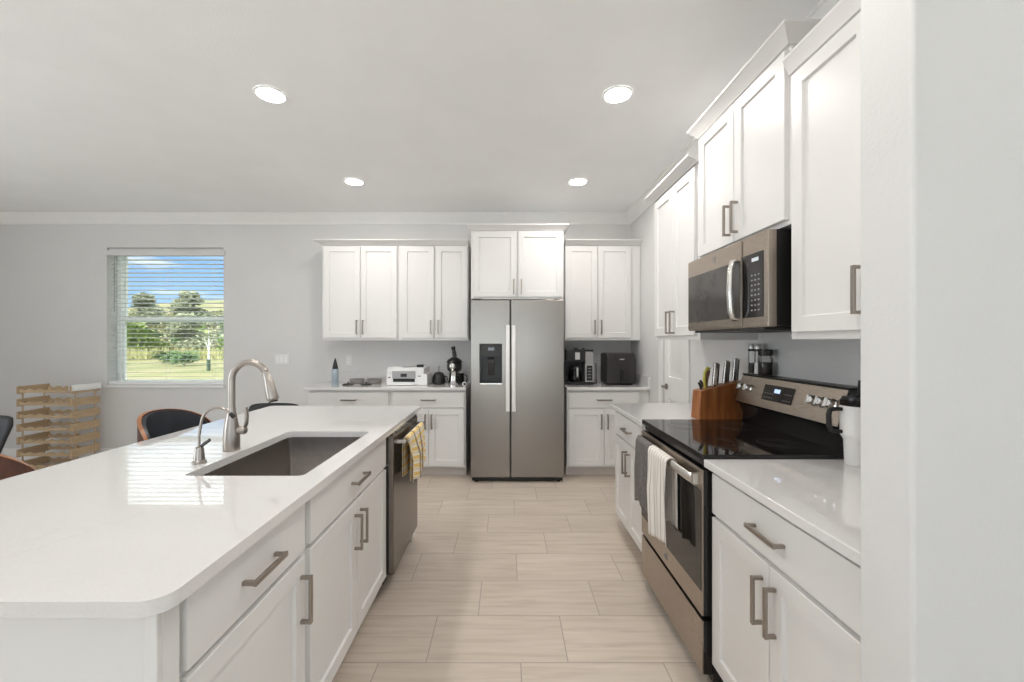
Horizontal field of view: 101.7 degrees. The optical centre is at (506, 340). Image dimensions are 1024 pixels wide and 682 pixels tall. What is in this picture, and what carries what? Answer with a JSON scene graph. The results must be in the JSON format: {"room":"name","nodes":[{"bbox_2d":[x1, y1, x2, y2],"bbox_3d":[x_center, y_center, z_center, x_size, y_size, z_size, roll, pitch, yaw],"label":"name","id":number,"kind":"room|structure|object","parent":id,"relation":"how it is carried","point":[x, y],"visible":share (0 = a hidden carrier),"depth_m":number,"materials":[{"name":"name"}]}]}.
{"room":"kitchen","nodes":[
{"label":"kitchen","id":0,"kind":"room"},
{"bbox_2d":[0,224,630,447],"bbox_3d":[-1.000,0.018,4.930,10.300,2.960,0.200,0,0,0],"label":"wall","id":1,"kind":"structure","parent":0,"point":[55,290],"depth_m":4.83,"materials":[{"name":"paint"}]},
{"bbox_2d":[1,448,115,459],"bbox_3d":[-3.974,1.310,4.823,3.923,0.135,0.014,0,0,0],"label":"baseboard","id":2,"kind":"structure","parent":1,"relation":"attached to","point":[11,452],"depth_m":4.82,"materials":[{"name":"paint"}]},
{"bbox_2d":[104,257,224,387],"bbox_3d":[-3.959,-0.271,4.918,1.382,1.618,0.220,0,0,0],"label":"window","id":3,"kind":"structure","parent":1,"relation":"in","point":[120,341],"depth_m":4.96,"materials":[{"name":"white plastic"}]},
{"bbox_2d":[104,248,224,384],"bbox_3d":[-3.959,-0.286,4.861,1.396,1.584,0.086,0,0,0],"label":"blind","id":4,"kind":"object","parent":3,"relation":"attached to","point":[115,252],"visible":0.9,"depth_m":4.85,"materials":[{"name":"paint"}]},
{"bbox_2d":[275,354,288,364],"bbox_3d":[-2.605,0.213,4.823,0.165,0.118,0.012,0,0,0],"label":"light switch","id":5,"kind":"object","parent":1,"relation":"attached to","point":[280,359],"visible":1,"depth_m":4.82,"materials":[{"name":"paint"}]},
{"bbox_2d":[0,212,630,223],"bbox_3d":[-2.255,-1.406,4.784,7.390,0.112,0.092,0,0,0],"label":"trim","id":6,"kind":"structure","parent":1,"relation":"attached to","point":[5,217],"depth_m":4.78,"materials":[{"name":"paint"}]},
{"bbox_2d":[346,355,351,364],"bbox_3d":[-1.830,0.223,4.826,0.072,0.118,0.008,0,0,0],"label":"wall outlet","id":7,"kind":"object","parent":1,"relation":"attached to","point":[348,357],"visible":1,"depth_m":4.82,"materials":[{"name":"paint"}]},
{"bbox_2d":[313,239,398,339],"bbox_3d":[-1.615,-0.544,4.625,0.886,1.075,0.406,0,0,0],"label":"upper cabinet","id":8,"kind":"object","parent":1,"relation":"attached to","point":[360,277],"visible":0.98,"depth_m":4.49,"materials":[{"name":"paint"}]},
{"bbox_2d":[339,372,470,380],"bbox_3d":[-1.207,0.429,4.819,1.586,0.130,0.021,0,0,0],"label":"backsplash","id":9,"kind":"structure","parent":1,"relation":"attached to","point":[343,376],"depth_m":4.81,"materials":[{"name":"stone"}]},
{"bbox_2d":[397,239,470,339],"bbox_3d":[-0.794,-0.544,4.625,0.752,1.075,0.406,0,0,0],"label":"upper cabinet","id":10,"kind":"object","parent":1,"relation":"attached to","point":[435,274],"visible":1,"depth_m":4.49,"materials":[{"name":"paint"}]},
{"bbox_2d":[466,224,568,301],"bbox_3d":[0.105,-0.798,4.497,1.033,0.748,0.663,0,0,0],"label":"upper cabinet","id":11,"kind":"object","parent":1,"relation":"attached to","point":[510,262],"visible":0.99,"depth_m":4.21,"materials":[{"name":"paint"}]},
{"bbox_2d":[593,356,600,365],"bbox_3d":[1.045,0.228,4.826,0.118,0.118,0.008,0,0,0],"label":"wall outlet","id":12,"kind":"object","parent":1,"relation":"attached to","point":[596,359],"visible":0.8,"depth_m":4.82,"materials":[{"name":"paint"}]},
{"bbox_2d":[593,372,600,380],"bbox_3d":[1.014,0.429,4.819,0.808,0.130,0.021,0,0,0],"label":"backsplash","id":13,"kind":"structure","parent":1,"relation":"attached to","point":[594,373],"depth_m":4.81,"materials":[{"name":"stone"}]},
{"bbox_2d":[563,239,641,339],"bbox_3d":[1.030,-0.544,4.625,0.811,1.075,0.406,0,0,0],"label":"upper cabinet","id":14,"kind":"object","parent":1,"relation":"attached to","point":[601,299],"visible":0.98,"depth_m":4.49,"materials":[{"name":"paint"}]},
{"bbox_2d":[21,460,711,681],"bbox_3d":[-0.900,1.438,0.165,10.100,0.120,9.330,0,0,0],"label":"floor","id":15,"kind":"structure","parent":0,"point":[496,580],"depth_m":2.23,"materials":[{"name":"tile"}]},
{"bbox_2d":[0,415,12,453],"bbox_3d":[-3.707,0.953,2.749,0.451,0.845,0.501,0,0,-14],"label":"dining chair","id":16,"kind":"object","parent":15,"relation":"on","point":[6,422],"visible":0.44,"depth_m":2.96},
{"bbox_2d":[0,454,35,479],"bbox_3d":[-1.960,0.875,1.726,0.489,1.002,0.473,0,0,22],"label":"bar stool","id":17,"kind":"object","parent":15,"relation":"on","point":[9,466],"visible":0.15,"depth_m":1.53,"materials":[{"name":"brown wood"}]},
{"bbox_2d":[16,383,99,468],"bbox_3d":[-4.920,0.927,4.585,0.590,0.890,0.310,0,0,0],"label":"wine rack","id":18,"kind":"object","parent":15,"relation":"on","point":[37,438],"visible":0.91,"depth_m":4.54,"materials":[{"name":"brown wood"}]},
{"bbox_2d":[68,382,101,390],"bbox_3d":[-4.635,0.505,4.587,0.043,0.072,0.322,0,0,0],"label":"cloth","id":19,"kind":"object","parent":18,"relation":"on","point":[90,386],"visible":1,"depth_m":4.58,"materials":[{"name":"fabric"}]},
{"bbox_2d":[0,604,178,681],"bbox_3d":[-0.981,0.936,0.804,0.658,0.883,0.056,0,0,0],"label":"cladding","id":20,"kind":"object","parent":15,"relation":"on","point":[145,649],"visible":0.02,"depth_m":0.79,"materials":[{"name":"paint"}]},
{"bbox_2d":[137,408,211,441],"bbox_3d":[-1.687,0.875,2.262,0.473,1.002,0.489,0,0,0],"label":"bar stool","id":21,"kind":"object","parent":15,"relation":"on","point":[151,424],"visible":0.31,"depth_m":2.30,"materials":[{"name":"black leather"}]},
{"bbox_2d":[179,503,312,681],"bbox_3d":[-0.939,0.936,1.093,0.656,0.883,0.515,0,0,0],"label":"base cabinet","id":22,"kind":"object","parent":15,"relation":"on","point":[246,623],"visible":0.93,"depth_m":1.07,"materials":[{"name":"paint"}]},
{"bbox_2d":[248,403,298,411],"bbox_3d":[-2.020,0.959,3.430,0.451,0.832,0.501,0,0,0],"label":"dining chair","id":23,"kind":"object","parent":15,"relation":"on","point":[253,407],"visible":0.07,"depth_m":3.64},
{"bbox_2d":[301,438,385,681],"bbox_3d":[-0.939,0.936,1.800,0.656,0.883,0.894,0,0,0],"label":"base cabinet","id":24,"kind":"object","parent":15,"relation":"on","point":[344,552],"visible":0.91,"depth_m":1.66,"materials":[{"name":"paint"}]},
{"bbox_2d":[0,406,420,617],"bbox_3d":[-1.153,0.479,1.866,1.075,0.030,2.248,0,0,0],"label":"countertop","id":25,"kind":"structure","parent":24,"relation":"on","point":[134,530],"depth_m":1.14,"materials":[{"name":"stone"}]},
{"bbox_2d":[191,407,235,464],"bbox_3d":[-1.115,0.356,1.588,0.162,0.214,0.048,0,0,0],"label":"filter faucet","id":26,"kind":"object","parent":25,"relation":"on","point":[199,453],"visible":1,"depth_m":1.58,"materials":[{"name":"silver metal"}]},
{"bbox_2d":[223,359,278,451],"bbox_3d":[-1.089,0.270,1.775,0.230,0.386,0.064,0,0,0],"label":"kitchen faucet","id":27,"kind":"object","parent":25,"relation":"on","point":[232,431],"visible":0.98,"depth_m":1.76,"materials":[{"name":"silver metal"}]},
{"bbox_2d":[202,437,360,475],"bbox_3d":[-0.910,0.604,1.790,0.440,0.220,0.731,0,0,0],"label":"sink","id":28,"kind":"object","parent":25,"relation":"in","point":[291,456],"visible":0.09,"depth_m":2.14,"materials":[{"name":"metal"}]},
{"bbox_2d":[308,390,390,405],"bbox_3d":[-1.592,0.936,4.496,0.836,0.883,0.664,0,0,0],"label":"drawer","id":29,"kind":"object","parent":15,"relation":"on","point":[315,397],"visible":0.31,"depth_m":4.20,"materials":[{"name":"paint"}]},
{"bbox_2d":[304,381,470,389],"bbox_3d":[-1.224,0.479,4.490,1.623,0.030,0.636,0,0,0],"label":"countertop","id":30,"kind":"structure","parent":29,"relation":"on","point":[383,385],"depth_m":4.25,"materials":[{"name":"stone"}]},
{"bbox_2d":[332,358,338,383],"bbox_3d":[-1.862,0.324,4.520,0.072,0.278,0.071,0,0,0],"label":"squeeze bottle","id":31,"kind":"object","parent":30,"relation":"on","point":[335,371],"visible":1,"depth_m":4.49,"materials":[{"name":"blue plastic"}]},
{"bbox_2d":[349,378,364,383],"bbox_3d":[-1.655,0.440,4.600,0.160,0.047,0.160,0,0,0],"label":"dish","id":32,"kind":"object","parent":30,"relation":"on","point":[352,380],"visible":0.94,"depth_m":4.54,"materials":[{"name":"white ceramic"}]},
{"bbox_2d":[367,378,381,383],"bbox_3d":[-1.462,0.440,4.600,0.160,0.047,0.160,0,0,0],"label":"dish","id":33,"kind":"object","parent":30,"relation":"on","point":[370,380],"visible":0.95,"depth_m":4.54,"materials":[{"name":"white ceramic"}]},
{"bbox_2d":[387,366,432,384],"bbox_3d":[-1.048,0.371,4.515,0.427,0.184,0.370,0,0,0],"label":"printer","id":34,"kind":"object","parent":30,"relation":"on","point":[396,375],"visible":0.99,"depth_m":4.36,"materials":[{"name":"white plastic"}]},
{"bbox_2d":[432,366,447,384],"bbox_3d":[-0.735,0.367,4.500,0.148,0.193,0.148,0,0,-36],"label":"coffee grinder","id":35,"kind":"object","parent":30,"relation":"on","point":[438,378],"visible":1,"depth_m":4.45,"materials":[{"name":"black plastic"}]},
{"bbox_2d":[432,374,445,384],"bbox_3d":[-0.735,0.409,4.500,0.148,0.108,0.148,0,0,0],"label":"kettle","id":36,"kind":"object","parent":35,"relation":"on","point":[437,379],"depth_m":4.44,"materials":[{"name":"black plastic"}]},
{"bbox_2d":[447,346,461,383],"bbox_3d":[-0.580,0.259,4.555,0.174,0.408,0.188,0,0,43],"label":"juicer","id":37,"kind":"object","parent":30,"relation":"on","point":[454,364],"visible":0.91,"depth_m":4.50,"materials":[{"name":"metal"}]},
{"bbox_2d":[447,363,461,370],"bbox_3d":[-0.575,0.280,4.560,0.164,0.085,0.164,0,0,0],"label":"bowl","id":38,"kind":"object","parent":37,"relation":"on","point":[455,366],"depth_m":4.49,"materials":[{"name":"grey metal"}]},
{"bbox_2d":[457,373,467,384],"bbox_3d":[-0.475,0.406,4.470,0.111,0.115,0.074,0,0,0],"label":"jug","id":39,"kind":"object","parent":30,"relation":"on","point":[460,375],"visible":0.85,"depth_m":4.44,"materials":[{"name":"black glass"}]},
{"bbox_2d":[382,414,424,584],"bbox_3d":[-0.899,0.937,2.551,0.691,0.882,0.604,0,0,0],"label":"dishwasher","id":40,"kind":"object","parent":15,"relation":"on","point":[401,493],"visible":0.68,"depth_m":2.33,"materials":[{"name":"grey metal"}]},
{"bbox_2d":[402,422,425,481],"bbox_3d":[-0.548,0.672,2.531,0.077,0.274,0.427,0,0,0],"label":"dish towel","id":41,"kind":"object","parent":40,"relation":"hanging from","point":[413,450],"visible":0.99,"depth_m":2.44,"materials":[{"name":"yellow fabric"}]},
{"bbox_2d":[391,385,470,474],"bbox_3d":[-0.795,0.936,4.496,0.754,0.883,0.664,0,0,0],"label":"base cabinet","id":42,"kind":"object","parent":15,"relation":"on","point":[446,414],"visible":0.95,"depth_m":4.20,"materials":[{"name":"paint"}]},
{"bbox_2d":[471,299,563,481],"bbox_3d":[0.101,0.481,4.394,0.908,1.793,0.812,0,0,0],"label":"refrigerator","id":43,"kind":"object","parent":15,"relation":"on","point":[517,346],"visible":1,"depth_m":4.05,"materials":[{"name":"grey metal"}]},
{"bbox_2d":[564,388,648,474],"bbox_3d":[1.020,0.936,4.496,0.831,0.883,0.664,0,0,0],"label":"base cabinet","id":44,"kind":"object","parent":15,"relation":"on","point":[589,417],"visible":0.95,"depth_m":4.21,"materials":[{"name":"paint"}]},
{"bbox_2d":[564,381,648,389],"bbox_3d":[1.009,0.479,4.490,0.818,0.030,0.636,0,0,0],"label":"countertop","id":45,"kind":"structure","parent":44,"relation":"on","point":[599,385],"depth_m":4.17,"materials":[{"name":"stone"}]},
{"bbox_2d":[564,348,596,384],"bbox_3d":[0.827,0.267,4.578,0.398,0.393,0.432,0,0,0],"label":"coffee maker","id":46,"kind":"object","parent":45,"relation":"on","point":[578,363],"visible":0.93,"depth_m":4.41,"materials":[{"name":"black plastic"}]},
{"bbox_2d":[601,352,634,384],"bbox_3d":[1.221,0.296,4.537,0.350,0.335,0.414,0,0,0],"label":"air fryer","id":47,"kind":"object","parent":45,"relation":"on","point":[616,367],"visible":1,"depth_m":4.37,"materials":[{"name":"grey plastic"}]},
{"bbox_2d":[608,357,634,382],"bbox_3d":[1.198,0.303,4.355,0.280,0.280,0.050,0,0,0],"label":"basket","id":48,"kind":"object","parent":47,"relation":"on","point":[620,369],"depth_m":4.37,"materials":[{"name":"black plastic"}]},
{"bbox_2d":[615,411,645,552],"bbox_3d":[1.101,0.936,2.746,0.674,0.883,0.704,0,0,0],"label":"base cabinet","id":49,"kind":"object","parent":15,"relation":"on","point":[628,509],"visible":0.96,"depth_m":2.77,"materials":[{"name":"paint"}]},
{"bbox_2d":[611,403,694,426],"bbox_3d":[1.095,0.479,2.752,0.646,0.030,0.719,0,0,0],"label":"countertop","id":50,"kind":"structure","parent":49,"relation":"on","point":[635,412],"depth_m":2.78,"materials":[{"name":"stone"}]},
{"bbox_2d":[691,380,742,418],"bbox_3d":[1.254,0.349,2.486,0.268,0.229,0.108,0,0,0],"label":"knife block","id":51,"kind":"object","parent":50,"relation":"on","point":[712,402],"visible":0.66,"depth_m":2.44,"materials":[{"name":"brown wood"}]},
{"bbox_2d":[703,367,710,387],"bbox_3d":[1.193,0.216,2.492,0.052,0.127,0.032,0,0,0],"label":"scissors","id":52,"kind":"object","parent":51,"relation":"in","point":[706,373],"visible":1,"depth_m":2.48,"materials":[{"name":"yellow plastic"}]},
{"bbox_2d":[712,362,719,385],"bbox_3d":[1.246,0.199,2.492,0.044,0.142,0.021,0,0,0],"label":"kitchen knife","id":53,"kind":"object","parent":51,"relation":"in","point":[716,366],"visible":1,"depth_m":2.48,"materials":[{"name":"metal"}]},
{"bbox_2d":[722,360,729,383],"bbox_3d":[1.309,0.185,2.492,0.044,0.140,0.021,0,0,0],"label":"kitchen knife","id":54,"kind":"object","parent":51,"relation":"on","point":[726,369],"visible":1,"depth_m":2.48,"materials":[{"name":"metal"}]},
{"bbox_2d":[731,358,739,381],"bbox_3d":[1.364,0.172,2.492,0.044,0.140,0.021,0,0,0],"label":"kitchen knife","id":55,"kind":"object","parent":51,"relation":"on","point":[735,369],"visible":1,"depth_m":2.48,"materials":[{"name":"metal"}]},
{"bbox_2d":[637,373,857,681],"bbox_3d":[1.074,0.781,2.015,0.702,1.194,0.748,0,0,0],"label":"electric range","id":56,"kind":"object","parent":15,"relation":"on","point":[783,417],"visible":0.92,"depth_m":1.84,"materials":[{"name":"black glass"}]},
{"bbox_2d":[634,436,653,513],"bbox_3d":[0.727,0.699,2.192,0.072,0.351,0.215,0,0,0],"label":"hand towel","id":57,"kind":"object","parent":56,"relation":"hanging from","point":[642,444],"visible":0.65,"depth_m":2.17,"materials":[{"name":"grey fabric"}]},
{"bbox_2d":[647,445,677,546],"bbox_3d":[0.724,0.727,1.970,0.080,0.409,0.262,0,0,0],"label":"hand towel","id":58,"kind":"object","parent":56,"relation":"hanging from","point":[662,498],"visible":0.97,"depth_m":1.94,"materials":[{"name":"white fabric"}]},
{"bbox_2d":[642,419,843,460],"bbox_3d":[1.058,0.460,2.015,0.573,0.024,0.748,0,0,0],"label":"cooktop","id":59,"kind":"object","parent":56,"relation":"in","point":[702,439],"depth_m":1.88,"materials":[{"name":"black glass"}]},
{"bbox_2d":[748,344,755,373],"bbox_3d":[1.388,0.099,2.362,0.042,0.168,0.042,0,0,0],"label":"grinder","id":60,"kind":"object","parent":56,"relation":"on","point":[750,346],"visible":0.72,"depth_m":2.35,"materials":[{"name":"clear glass"}]},
{"bbox_2d":[754,344,761,373],"bbox_3d":[1.388,0.099,2.305,0.042,0.168,0.042,0,0,0],"label":"grinder","id":61,"kind":"object","parent":56,"relation":"on","point":[757,347],"visible":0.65,"depth_m":2.30,"materials":[{"name":"clear glass"}]},
{"bbox_2d":[758,349,772,375],"bbox_3d":[1.383,0.115,2.232,0.070,0.138,0.070,0,0,0],"label":"spice jar","id":62,"kind":"object","parent":56,"relation":"on","point":[764,368],"visible":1,"depth_m":2.21,"materials":[{"name":"clear glass"}]},
{"bbox_2d":[712,473,860,681],"bbox_3d":[1.101,0.936,1.274,0.674,0.883,0.724,0,0,0],"label":"base cabinet","id":63,"kind":"object","parent":15,"relation":"on","point":[786,604],"visible":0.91,"depth_m":1.24,"materials":[{"name":"paint"}]},
{"bbox_2d":[704,459,860,565],"bbox_3d":[1.095,0.479,1.274,0.646,0.030,0.727,0,0,0],"label":"countertop","id":64,"kind":"structure","parent":63,"relation":"on","point":[821,497],"depth_m":1.30,"materials":[{"name":"stone"}]},
{"bbox_2d":[826,380,860,466],"bbox_3d":[1.287,0.305,1.566,0.151,0.316,0.100,0,0,0],"label":"tumbler","id":65,"kind":"object","parent":64,"relation":"on","point":[849,409],"visible":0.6,"depth_m":1.55,"materials":[{"name":"white metal"}]},
{"bbox_2d":[0,0,820,211],"bbox_3d":[-0.900,-1.522,0.165,10.500,0.120,9.730,0,0,0],"label":"ceiling","id":66,"kind":"structure","parent":0,"point":[106,105],"depth_m":2.51,"materials":[{"name":"paint"}]},
{"bbox_2d":[253,85,287,103],"bbox_3d":[-1.400,-1.457,2.470,0.180,0.010,0.180,0,0,0],"label":"recessed light","id":67,"kind":"object","parent":66,"relation":"in","point":[269,94],"visible":1,"depth_m":2.46,"materials":[{"name":"paint"}]},
{"bbox_2d":[344,178,363,185],"bbox_3d":[-1.400,-1.457,3.820,0.180,0.010,0.180,0,0,0],"label":"recessed light","id":68,"kind":"object","parent":66,"relation":"in","point":[351,181],"visible":1,"depth_m":3.80,"materials":[{"name":"paint"}]},
{"bbox_2d":[568,178,587,185],"bbox_3d":[0.650,-1.457,3.820,0.180,0.010,0.180,0,0,0],"label":"recessed light","id":69,"kind":"object","parent":66,"relation":"in","point":[575,181],"visible":1,"depth_m":3.80,"materials":[{"name":"paint"}]},
{"bbox_2d":[602,85,632,103],"bbox_3d":[0.655,-1.457,2.470,0.180,0.010,0.180,0,0,0],"label":"recessed light","id":70,"kind":"object","parent":66,"relation":"in","point":[618,94],"visible":1,"depth_m":2.46,"materials":[{"name":"paint"}]},
{"bbox_2d":[631,202,860,402],"bbox_3d":[1.500,-0.042,2.870,0.120,2.840,3.920,0,0,0],"label":"wall","id":71,"kind":"structure","parent":0,"point":[838,361],"depth_m":2.70,"materials":[{"name":"paint"}]},
{"bbox_2d":[635,374,649,389],"bbox_3d":[1.429,0.429,4.494,0.021,0.130,0.628,0,0,0],"label":"backsplash","id":72,"kind":"structure","parent":71,"relation":"attached to","point":[639,379],"depth_m":4.36,"materials":[{"name":"stone"}]},
{"bbox_2d":[658,340,689,402],"bbox_3d":[1.443,0.321,3.603,0.089,2.115,0.645,0,0,0],"label":"door","id":73,"kind":"structure","parent":71,"relation":"in","point":[677,352],"depth_m":3.62,"materials":[{"name":"paint"}]},
{"bbox_2d":[644,153,756,339],"bbox_3d":[1.239,-0.542,2.775,0.398,1.070,0.762,0,0,0],"label":"upper cabinet","id":74,"kind":"object","parent":71,"relation":"attached to","point":[676,197],"visible":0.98,"depth_m":2.69,"materials":[{"name":"paint"}]},
{"bbox_2d":[626,0,839,223],"bbox_3d":[1.394,-1.406,2.870,0.092,0.112,3.920,0,0,0],"label":"trim","id":75,"kind":"structure","parent":71,"relation":"attached to","point":[823,7],"depth_m":3.37,"materials":[{"name":"paint"}]},
{"bbox_2d":[687,19,820,256],"bbox_3d":[1.244,-0.839,2.007,0.388,0.762,0.856,0,0,0],"label":"upper cabinet","id":76,"kind":"object","parent":71,"relation":"attached to","point":[744,135],"visible":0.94,"depth_m":1.88,"materials":[{"name":"paint"}]},
{"bbox_2d":[688,229,790,332],"bbox_3d":[1.212,-0.246,2.023,0.449,0.402,0.726,0,0,0],"label":"microwave oven","id":77,"kind":"object","parent":76,"relation":"attached to","point":[743,286],"visible":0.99,"depth_m":1.82,"materials":[{"name":"silver metal"}]},
{"bbox_2d":[782,0,860,338],"bbox_3d":[1.246,-0.552,1.268,0.384,1.090,0.712,0,0,0],"label":"upper cabinet","id":78,"kind":"object","parent":71,"relation":"attached to","point":[824,68],"visible":0.34,"depth_m":1.43,"materials":[{"name":"paint"}]},
{"bbox_2d":[861,0,1023,681],"bbox_3d":[2.458,-0.042,0.847,3.384,2.840,0.122,0,0,0],"label":"wall","id":79,"kind":"structure","parent":0,"point":[942,81],"depth_m":0.79,"materials":[{"name":"paint"}]},
{"label":"outside","id":80,"kind":"structure","parent":0,"visible":0},
{"bbox_2d":[127,300,223,378],"bbox_3d":[-15.000,-5.072,62.560,150.000,13.456,115.000,0,0,0],"label":"ground","id":81,"kind":"structure","parent":80,"point":[130,367],"depth_m":24.56,"materials":[{"name":"green plant"}]},
{"bbox_2d":[128,292,165,323],"bbox_3d":[-55.452,-4.611,62.742,6.230,5.886,6.988,0,0,35],"label":"tree","id":82,"kind":"object","parent":81,"relation":"on","point":[134,296],"visible":0.57,"depth_m":63.23,"materials":[{"name":"green plant"}]},
{"bbox_2d":[127,323,174,351],"bbox_3d":[-38.165,-0.075,42.712,6.893,3.693,4.806,0,0,-11],"label":"tree","id":83,"kind":"object","parent":81,"relation":"on","point":[130,341],"visible":0.52,"depth_m":42.24,"materials":[{"name":"green plant"}]},
{"bbox_2d":[146,327,168,340],"bbox_3d":[-42.369,-0.362,48.829,3.502,2.882,4.456,0,0,4],"label":"shrub","id":84,"kind":"object","parent":81,"relation":"on","point":[150,331],"visible":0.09,"depth_m":49.30,"materials":[{"name":"green plant"}]},
{"bbox_2d":[151,351,168,360],"bbox_3d":[-24.591,1.125,29.736,1.156,0.951,1.470,0,0,1],"label":"shrub","id":85,"kind":"object","parent":81,"relation":"on","point":[163,353],"visible":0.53,"depth_m":29.45,"materials":[{"name":"green plant"}]},
{"bbox_2d":[160,351,183,362],"bbox_3d":[-22.453,1.118,28.132,1.600,1.035,1.258,0,0,-33],"label":"shrub","id":86,"kind":"object","parent":81,"relation":"on","point":[168,355],"visible":0.45,"depth_m":27.96,"materials":[{"name":"green plant"}]},
{"bbox_2d":[127,347,223,360],"bbox_3d":[-31.982,0.960,35.132,36.196,1.078,7.752,0,0,0],"label":"grass","id":87,"kind":"structure","parent":81,"relation":"on","point":[130,354],"depth_m":32.78,"materials":[{"name":"green plant"}]},
{"bbox_2d":[128,309,223,348],"bbox_3d":[-56.163,-2.353,62.766,60.298,8.207,36.755,0,0,0],"label":"scrub","id":88,"kind":"object","parent":81,"relation":"on","point":[129,313],"visible":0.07,"depth_m":58.03,"materials":[{"name":"green plant"}]},
{"bbox_2d":[170,336,184,348],"bbox_3d":[-36.945,-0.099,47.626,4.147,2.682,3.259,0,0,20],"label":"shrub","id":89,"kind":"object","parent":81,"relation":"on","point":[174,340],"visible":0.12,"depth_m":46.93,"materials":[{"name":"green plant"}]},
{"bbox_2d":[169,351,200,365],"bbox_3d":[-20.355,1.109,26.529,1.370,1.128,1.744,0,0,19],"label":"shrub","id":90,"kind":"object","parent":81,"relation":"on","point":[187,355],"visible":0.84,"depth_m":26.46,"materials":[{"name":"green plant"}]},
{"bbox_2d":[169,325,207,338],"bbox_3d":[-40.584,-1.231,53.067,6.896,3.694,4.808,0,0,40],"label":"tree","id":91,"kind":"object","parent":81,"relation":"on","point":[202,326],"visible":0.05,"depth_m":53.44,"materials":[{"name":"green plant"}]},
{"bbox_2d":[163,312,216,351],"bbox_3d":[-31.789,-0.781,42.759,5.194,4.375,4.630,0,0,21],"label":"tree","id":92,"kind":"object","parent":81,"relation":"on","point":[188,341],"visible":0.61,"depth_m":41.87,"materials":[{"name":"green plant"}]},
{"bbox_2d":[166,291,216,325],"bbox_3d":[-46.943,-4.635,63.328,7.341,6.183,6.545,0,0,28],"label":"tree","id":93,"kind":"object","parent":81,"relation":"on","point":[181,292],"visible":0.51,"depth_m":62.50,"materials":[{"name":"green plant"}]},
{"bbox_2d":[195,327,217,370],"bbox_3d":[-15.597,0.430,21.758,0.997,2.338,0.850,0,0,20],"label":"young tree","id":94,"kind":"object","parent":81,"relation":"on","point":[206,335],"visible":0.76,"depth_m":21.77,"materials":[{"name":"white plant"}]},
{"bbox_2d":[212,323,223,336],"bbox_3d":[-34.312,-0.920,52.328,6.140,3.289,4.280,0,0,7],"label":"tree","id":95,"kind":"object","parent":81,"relation":"on","point":[222,327],"visible":0.02,"depth_m":51.33,"materials":[{"name":"green plant"}]},
{"bbox_2d":[215,336,223,349],"bbox_3d":[-27.012,0.124,42.532,4.146,3.186,5.947,0,0,-12],"label":"tree","id":96,"kind":"object","parent":81,"relation":"on","point":[221,339],"visible":0.02,"depth_m":40.79,"materials":[{"name":"green plant"}]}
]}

